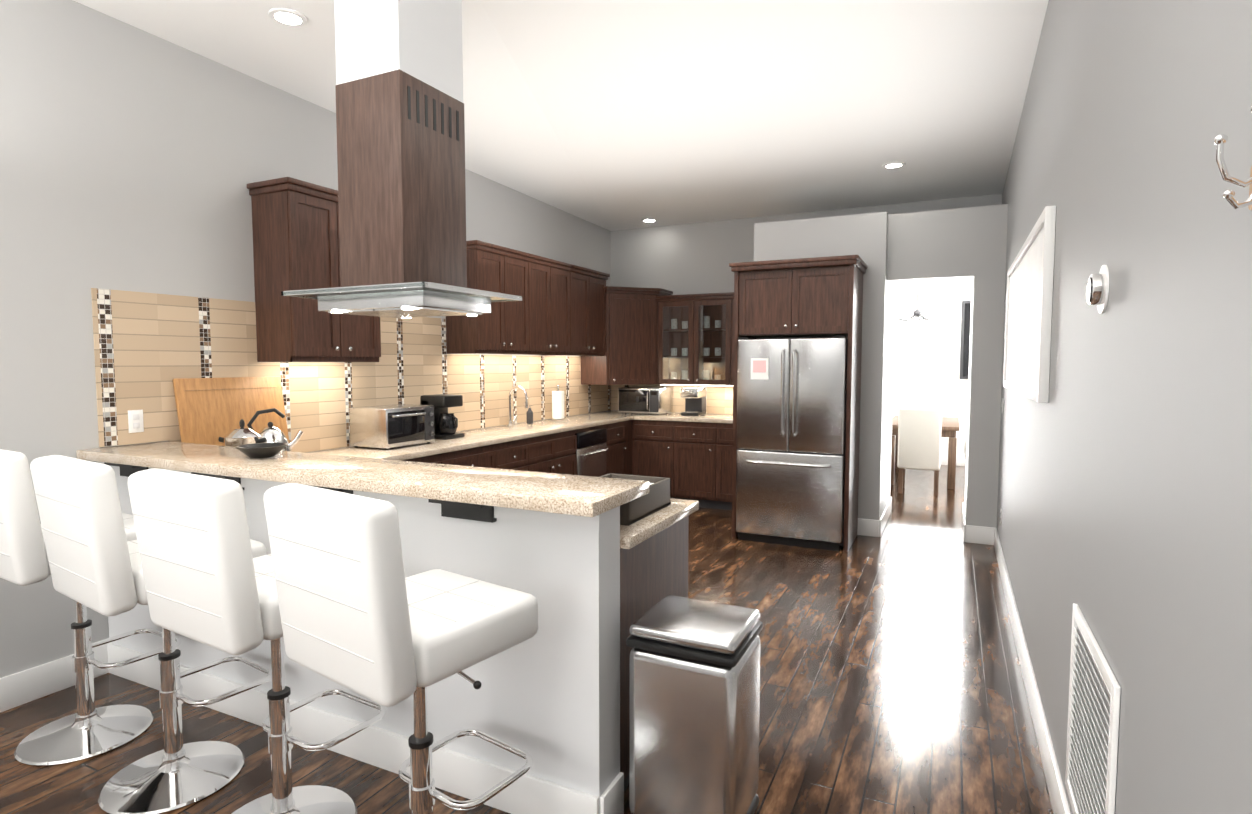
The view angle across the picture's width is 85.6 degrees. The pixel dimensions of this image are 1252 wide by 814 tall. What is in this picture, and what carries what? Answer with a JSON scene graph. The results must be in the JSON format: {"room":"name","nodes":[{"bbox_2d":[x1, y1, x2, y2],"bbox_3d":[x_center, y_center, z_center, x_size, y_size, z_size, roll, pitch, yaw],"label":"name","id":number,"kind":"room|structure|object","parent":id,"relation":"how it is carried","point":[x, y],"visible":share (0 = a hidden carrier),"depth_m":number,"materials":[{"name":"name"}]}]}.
{"room":"kitchen","nodes":[
{"label":"kitchen","id":0,"kind":"room"},
{"bbox_2d":[0,0,610,677],"bbox_3d":[-2.582,-0.560,3.428,0.150,3.750,11.000,2,4,26],"label":"wall","id":1,"kind":"structure","parent":0,"point":[132,158],"depth_m":3.30,"materials":[{"name":"grey paint"}]},
{"bbox_2d":[0,644,107,712],"bbox_3d":[-3.704,1.399,1.038,0.016,0.150,5.200,2,4,26],"label":"baseboard","id":2,"kind":"structure","parent":1,"relation":"attached to","point":[16,689],"depth_m":3.11,"materials":[{"name":"white wood"}]},
{"bbox_2d":[249,185,350,360],"bbox_3d":[-1.975,-0.779,4.116,0.327,0.948,0.388,2,4,26],"label":"upper cabinet","id":3,"kind":"object","parent":1,"relation":"attached to","point":[296,240],"depth_m":3.97,"materials":[{"name":"brown wood"}]},
{"bbox_2d":[91,288,610,452],"bbox_3d":[-1.381,-0.266,5.754,0.008,0.938,5.490,2,4,26],"label":"backsplash","id":4,"kind":"structure","parent":1,"relation":"attached to","point":[149,348],"depth_m":4.32,"materials":[{"name":"beige tile"}]},
{"bbox_2d":[128,410,143,432],"bbox_3d":[-2.497,0.073,3.445,0.006,0.115,0.070,2,4,26],"label":"outlet","id":5,"kind":"object","parent":4,"relation":"attached to","point":[135,421],"visible":1,"depth_m":3.44,"materials":[{"name":"white plastic"}]},
{"bbox_2d":[351,315,380,360],"bbox_3d":[-1.857,-0.794,4.359,0.327,0.948,0.388,2,4,26],"label":"upper cabinet","id":6,"kind":"object","parent":1,"relation":"attached to","point":[365,330],"depth_m":4.38,"materials":[{"name":"brown wood"}]},
{"bbox_2d":[446,245,510,352],"bbox_3d":[-1.237,-0.873,5.640,0.327,0.798,0.420,2,4,26],"label":"upper cabinet","id":7,"kind":"object","parent":1,"relation":"attached to","point":[487,270],"depth_m":5.51,"materials":[{"name":"brown wood"}]},
{"bbox_2d":[511,257,534,352],"bbox_3d":[-1.092,-0.892,5.939,0.327,0.798,0.478,2,4,26],"label":"upper cabinet","id":8,"kind":"object","parent":1,"relation":"attached to","point":[522,270],"depth_m":5.96,"materials":[{"name":"brown wood"}]},
{"bbox_2d":[535,261,554,352],"bbox_3d":[-0.934,-0.913,6.265,0.327,0.798,0.479,2,4,26],"label":"upper cabinet","id":9,"kind":"object","parent":1,"relation":"attached to","point":[544,273],"depth_m":6.28,"materials":[{"name":"brown wood"}]},
{"bbox_2d":[555,265,574,352],"bbox_3d":[-0.776,-0.935,6.591,0.327,0.798,0.479,2,4,26],"label":"upper cabinet","id":10,"kind":"object","parent":1,"relation":"attached to","point":[564,278],"depth_m":6.60,"materials":[{"name":"brown wood"}]},
{"bbox_2d":[575,269,594,352],"bbox_3d":[-0.614,-0.956,6.926,0.327,0.798,0.501,2,4,26],"label":"upper cabinet","id":11,"kind":"object","parent":1,"relation":"attached to","point":[584,282],"depth_m":6.96,"materials":[{"name":"brown wood"}]},
{"bbox_2d":[595,277,606,352],"bbox_3d":[-0.458,-0.977,7.247,0.327,0.798,0.443,2,4,26],"label":"upper cabinet","id":12,"kind":"object","parent":1,"relation":"attached to","point":[600,282],"depth_m":7.28,"materials":[{"name":"brown wood"}]},
{"bbox_2d":[579,287,666,384],"bbox_3d":[-0.045,-0.770,7.551,0.818,1.035,0.440,2,4,26],"label":"upper cabinet","id":13,"kind":"object","parent":1,"relation":"attached to","point":[610,335],"depth_m":7.48,"materials":[{"name":"brown wood"}]},
{"bbox_2d":[0,465,1052,813],"bbox_3d":[1.380,1.334,3.969,7.220,0.100,15.500,2,4,26],"label":"floor","id":14,"kind":"structure","parent":0,"point":[890,677],"depth_m":3.08,"materials":[{"name":"brown wood"}]},
{"bbox_2d":[0,449,181,765],"bbox_3d":[-2.227,0.750,2.767,0.486,1.221,0.632,2,4,30],"label":"stool","id":15,"kind":"object","parent":14,"relation":"on","point":[88,729],"visible":0.71,"depth_m":2.69,"materials":[{"name":"white leather"}]},
{"bbox_2d":[30,455,271,813],"bbox_3d":[-1.669,0.769,2.475,0.485,1.221,0.632,2,4,34],"label":"stool","id":16,"kind":"object","parent":14,"relation":"on","point":[94,559],"visible":0.9,"depth_m":2.29,"materials":[{"name":"white leather"}]},
{"bbox_2d":[127,468,386,813],"bbox_3d":[-1.119,0.788,2.188,0.485,1.221,0.632,2,4,31],"label":"stool","id":17,"kind":"object","parent":14,"relation":"on","point":[209,579],"visible":0.88,"depth_m":1.92,"materials":[{"name":"white leather"}]},
{"bbox_2d":[263,483,537,813],"bbox_3d":[-0.575,0.806,1.913,0.486,1.221,0.632,3,5,36],"label":"stool","id":18,"kind":"object","parent":14,"relation":"on","point":[361,614],"visible":1,"depth_m":1.68,"materials":[{"name":"white leather"}]},
{"bbox_2d":[76,255,867,813],"bbox_3d":[-0.028,0.015,5.065,3.052,2.390,5.597,2,4,26],"label":"kitchen cabinets","id":19,"kind":"object","parent":14,"relation":"on","point":[530,509],"visible":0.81,"depth_m":2.48,"materials":[{"name":"white paint"}]},
{"bbox_2d":[173,376,288,445],"bbox_3d":[-2.234,0.077,3.874,0.098,0.492,0.630,2,4,26],"label":"cutting board","id":20,"kind":"object","parent":19,"relation":"on","point":[210,411],"visible":0.56,"depth_m":3.80,"materials":[{"name":"brown wood"}]},
{"bbox_2d":[218,419,266,446],"bbox_3d":[-1.992,0.206,3.515,0.262,0.287,0.176,0,4,6],"label":"pot","id":21,"kind":"object","parent":19,"relation":"on","point":[241,435],"visible":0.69,"depth_m":3.46,"materials":[{"name":"silver metal"}]},
{"bbox_2d":[235,443,287,457],"bbox_3d":[-1.604,0.194,2.982,0.210,0.050,0.210,2,4,26],"label":"bowl","id":22,"kind":"object","parent":19,"relation":"on","point":[260,450],"visible":1,"depth_m":2.94,"materials":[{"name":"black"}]},
{"bbox_2d":[247,408,303,450],"bbox_3d":[-1.946,0.169,3.761,0.281,0.328,0.212,-3,4,-34],"label":"kettle","id":23,"kind":"object","parent":19,"relation":"on","point":[271,433],"visible":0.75,"depth_m":3.72,"materials":[{"name":"silver metal"}]},
{"bbox_2d":[104,643,611,813],"bbox_3d":[-1.314,1.287,2.761,2.756,0.150,0.020,2,4,26],"label":"baseboard","id":24,"kind":"structure","parent":19,"relation":"attached to","point":[464,775],"depth_m":2.57,"materials":[{"name":"white wood"}]},
{"bbox_2d":[349,404,433,449],"bbox_3d":[-1.615,0.133,4.731,0.378,0.275,0.460,2,4,26],"label":"toaster oven","id":25,"kind":"object","parent":19,"relation":"on","point":[386,427],"visible":1,"depth_m":4.57,"materials":[{"name":"silver metal"}]},
{"bbox_2d":[420,394,464,439],"bbox_3d":[-1.410,0.073,5.228,0.272,0.330,0.220,2,4,26],"label":"coffee maker","id":26,"kind":"object","parent":19,"relation":"on","point":[445,424],"visible":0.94,"depth_m":5.16,"materials":[{"name":"black plastic"}]},
{"bbox_2d":[507,386,527,425],"bbox_3d":[-0.972,-0.011,6.201,0.221,0.370,0.131,2,4,26],"label":"faucet","id":27,"kind":"object","parent":19,"relation":"on","point":[509,422],"visible":1,"depth_m":6.19,"materials":[{"name":"silver metal"}]},
{"bbox_2d":[526,405,532,423],"bbox_3d":[-0.917,0.067,6.447,0.064,0.183,0.064,2,4,26],"label":"soap bottle","id":28,"kind":"object","parent":19,"relation":"on","point":[529,412],"visible":1,"depth_m":6.42,"materials":[{"name":"grey"}]},
{"bbox_2d":[551,385,565,420],"bbox_3d":[-0.685,-0.042,6.829,0.150,0.352,0.150,2,4,26],"label":"paper towel","id":29,"kind":"object","parent":19,"relation":"on","point":[557,405],"visible":1,"depth_m":6.78,"materials":[{"name":"white paper"}]},
{"bbox_2d":[600,473,670,525],"bbox_3d":[-0.030,0.351,2.641,0.280,0.110,0.400,2,4,26],"label":"basket","id":30,"kind":"object","parent":19,"relation":"on","point":[656,498],"visible":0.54,"depth_m":2.60,"materials":[{"name":"grey metal"}]},
{"bbox_2d":[618,387,670,414],"bbox_3d":[0.208,-0.075,7.779,0.520,0.295,0.391,2,4,26],"label":"microwave","id":31,"kind":"object","parent":19,"relation":"on","point":[652,400],"visible":1,"depth_m":7.64,"materials":[{"name":"silver metal"}]},
{"bbox_2d":[681,388,705,415],"bbox_3d":[0.745,-0.060,7.512,0.204,0.300,0.326,2,4,26],"label":"pod coffee maker","id":32,"kind":"object","parent":19,"relation":"on","point":[695,401],"visible":1,"depth_m":7.48,"materials":[{"name":"silver plastic"}]},
{"bbox_2d":[626,595,762,813],"bbox_3d":[0.226,1.045,2.249,0.366,0.700,0.407,2,4,26],"label":"trash can","id":33,"kind":"object","parent":14,"relation":"on","point":[694,689],"visible":1,"depth_m":2.13,"materials":[{"name":"silver metal"}]},
{"bbox_2d":[736,336,847,550],"bbox_3d":[1.478,0.278,5.898,0.890,1.757,0.706,2,4,26],"label":"fridge","id":34,"kind":"object","parent":14,"relation":"on","point":[791,428],"visible":1,"depth_m":5.62,"materials":[{"name":"grey metal"}]},
{"bbox_2d":[897,407,941,495],"bbox_3d":[3.505,0.506,8.067,0.460,1.020,0.510,2,4,26],"label":"dining chair","id":35,"kind":"object","parent":14,"relation":"on","point":[919,438],"visible":1,"depth_m":7.83,"materials":[{"name":"white fabric"}]},
{"bbox_2d":[891,415,958,489],"bbox_3d":[3.982,0.567,9.059,0.840,0.770,1.600,2,4,26],"label":"dining table","id":36,"kind":"object","parent":14,"relation":"on","point":[950,427],"visible":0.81,"depth_m":8.30,"materials":[{"name":"brown wood"}]},
{"bbox_2d":[73,0,1048,230],"bbox_3d":[-0.659,-2.075,2.398,4.420,0.701,11.000,2,4,26],"label":"ceiling","id":37,"kind":"structure","parent":0,"point":[612,115],"depth_m":4.30,"materials":[{"name":"white paint"}]},
{"bbox_2d":[268,8,307,26],"bbox_3d":[-1.706,-1.973,3.413,0.180,0.026,0.180,2,4,26],"label":"recessed light","id":38,"kind":"object","parent":37,"relation":"in","point":[287,16],"visible":0.98,"depth_m":3.40,"materials":[{"name":"white"}]},
{"bbox_2d":[281,0,521,318],"bbox_3d":[-0.979,-1.334,2.958,0.800,1.844,0.640,2,4,26],"label":"range hood","id":39,"kind":"object","parent":37,"relation":"hanging from","point":[400,123],"visible":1,"depth_m":2.82,"materials":[{"name":"brown wood"}]},
{"bbox_2d":[641,218,656,221],"bbox_3d":[0.260,-2.098,7.572,0.180,0.026,0.180,2,4,26],"label":"recessed light","id":40,"kind":"object","parent":37,"relation":"in","point":[648,220],"visible":0.85,"depth_m":7.55,"materials":[{"name":"white"}]},
{"bbox_2d":[882,162,904,168],"bbox_3d":[2.227,-2.018,5.623,0.180,0.026,0.180,2,4,26],"label":"recessed light","id":41,"kind":"object","parent":37,"relation":"in","point":[891,165],"visible":0.98,"depth_m":5.61,"materials":[{"name":"white"}]},
{"bbox_2d":[611,194,1001,414],"bbox_3d":[1.702,-0.817,7.375,4.120,3.750,0.150,2,4,26],"label":"wall","id":42,"kind":"structure","parent":0,"point":[690,258],"depth_m":7.66,"materials":[{"name":"grey paint"}]},
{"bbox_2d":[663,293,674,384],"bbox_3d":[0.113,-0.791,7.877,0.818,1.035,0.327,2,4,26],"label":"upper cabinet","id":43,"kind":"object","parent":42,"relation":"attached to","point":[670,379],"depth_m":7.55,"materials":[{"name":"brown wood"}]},
{"bbox_2d":[611,384,732,414],"bbox_3d":[0.731,-0.098,7.804,2.022,0.336,0.008,2,4,26],"label":"backsplash","id":44,"kind":"structure","parent":42,"relation":"attached to","point":[719,399],"depth_m":7.71,"materials":[{"name":"beige tile"}]},
{"bbox_2d":[754,211,895,519],"bbox_3d":[1.980,-0.317,6.694,1.160,2.840,1.190,2,4,26],"label":"wall","id":45,"kind":"structure","parent":0,"point":[864,236],"depth_m":6.00,"materials":[{"name":"grey paint"}]},
{"bbox_2d":[876,496,891,536],"bbox_3d":[2.504,1.043,6.519,0.020,0.150,1.206,2,4,26],"label":"baseboard","id":46,"kind":"structure","parent":45,"relation":"attached to","point":[880,524],"depth_m":6.24,"materials":[{"name":"white"}]},
{"bbox_2d":[887,207,976,290],"bbox_3d":[2.843,-1.427,6.281,0.690,0.570,1.050,2,4,26],"label":"wall","id":47,"kind":"structure","parent":0,"point":[931,250],"depth_m":5.83,"materials":[{"name":"grey paint"}]},
{"bbox_2d":[895,288,970,335],"bbox_3d":[5.421,-0.607,9.928,4.830,3.000,0.150,2,4,26],"label":"wall","id":48,"kind":"structure","parent":0,"point":[949,301],"depth_m":10.19,"materials":[{"name":"white paint"}]},
{"bbox_2d":[892,335,967,455],"bbox_3d":[5.381,-0.152,9.874,4.530,1.800,0.035,2,4,26],"label":"trim","id":49,"kind":"structure","parent":48,"relation":"attached to","point":[926,371],"depth_m":10.21,"materials":[{"name":"white paint"}]},
{"bbox_2d":[941,455,964,465],"bbox_3d":[5.385,0.820,9.945,4.530,0.150,0.016,2,4,26],"label":"baseboard","id":50,"kind":"structure","parent":48,"relation":"attached to","point":[960,460],"depth_m":10.14,"materials":[{"name":"white"}]},
{"bbox_2d":[960,301,970,378],"bbox_3d":[5.171,-0.980,9.880,0.500,1.150,0.037,2,4,26],"label":"framed picture","id":51,"kind":"object","parent":48,"relation":"attached to","point":[965,340],"visible":0.38,"depth_m":9.95,"materials":[{"name":"grey"}]},
{"bbox_2d":[964,204,1007,541],"bbox_3d":[3.257,-0.281,6.155,0.230,2.840,1.050,2,4,26],"label":"wall","id":52,"kind":"structure","parent":0,"point":[984,386],"depth_m":5.68,"materials":[{"name":"grey paint"}]},
{"bbox_2d":[962,502,967,542],"bbox_3d":[3.145,1.058,6.288,0.020,0.150,1.066,2,4,26],"label":"baseboard","id":53,"kind":"structure","parent":52,"relation":"attached to","point":[965,527],"depth_m":5.88,"materials":[{"name":"white"}]},
{"bbox_2d":[996,0,1251,813],"bbox_3d":[1.263,-0.439,1.573,0.150,3.750,11.000,2,4,26],"label":"wall","id":54,"kind":"structure","parent":0,"point":[1124,502],"depth_m":1.42,"materials":[{"name":"grey paint"}]},
{"bbox_2d":[1003,206,1055,402],"bbox_3d":[2.250,-0.491,3.836,0.039,0.820,2.230,2,4,26],"label":"picture frame","id":55,"kind":"object","parent":54,"relation":"attached to","point":[1029,299],"visible":1,"depth_m":3.31,"materials":[{"name":"white wood"}]},
{"bbox_2d":[992,527,1070,813],"bbox_3d":[0.992,1.381,1.322,0.016,0.150,9.800,2,4,26],"label":"baseboard","id":56,"kind":"structure","parent":54,"relation":"attached to","point":[1058,799],"depth_m":2.87,"materials":[{"name":"white wood"}]},
{"bbox_2d":[1065,603,1120,813],"bbox_3d":[1.254,0.912,1.833,0.013,0.580,0.600,2,4,26],"label":"air vent","id":57,"kind":"object","parent":54,"relation":"in","point":[1092,732],"visible":1,"depth_m":1.82,"materials":[{"name":"white metal"}]},
{"bbox_2d":[1087,265,1108,313],"bbox_3d":[1.291,-0.323,1.857,0.036,0.132,0.132,2,4,26],"label":"thermostat","id":58,"kind":"object","parent":54,"relation":"attached to","point":[1097,289],"visible":1,"depth_m":1.83,"materials":[{"name":"white"}]},
{"bbox_2d":[1214,106,1251,209],"bbox_3d":[0.628,-0.279,0.525,0.072,0.097,0.845,2,4,26],"label":"coat rack","id":59,"kind":"object","parent":54,"relation":"attached to","point":[1220,140],"visible":1,"depth_m":0.86,"materials":[{"name":"silver metal"}]},
{"bbox_3d":[4.605,-1.845,8.155,4.830,0.100,3.900,2,4,26],"label":"ceiling","id":60,"kind":"structure","parent":0,"visible":0},
{"bbox_2d":[895,291,943,321],"bbox_3d":[3.874,-1.496,8.977,0.630,0.712,0.645,2,4,26],"label":"chandelier","id":61,"kind":"object","parent":60,"relation":"hanging from","point":[917,313],"visible":0.81,"depth_m":8.96,"materials":[{"name":"grey"}]}
]}

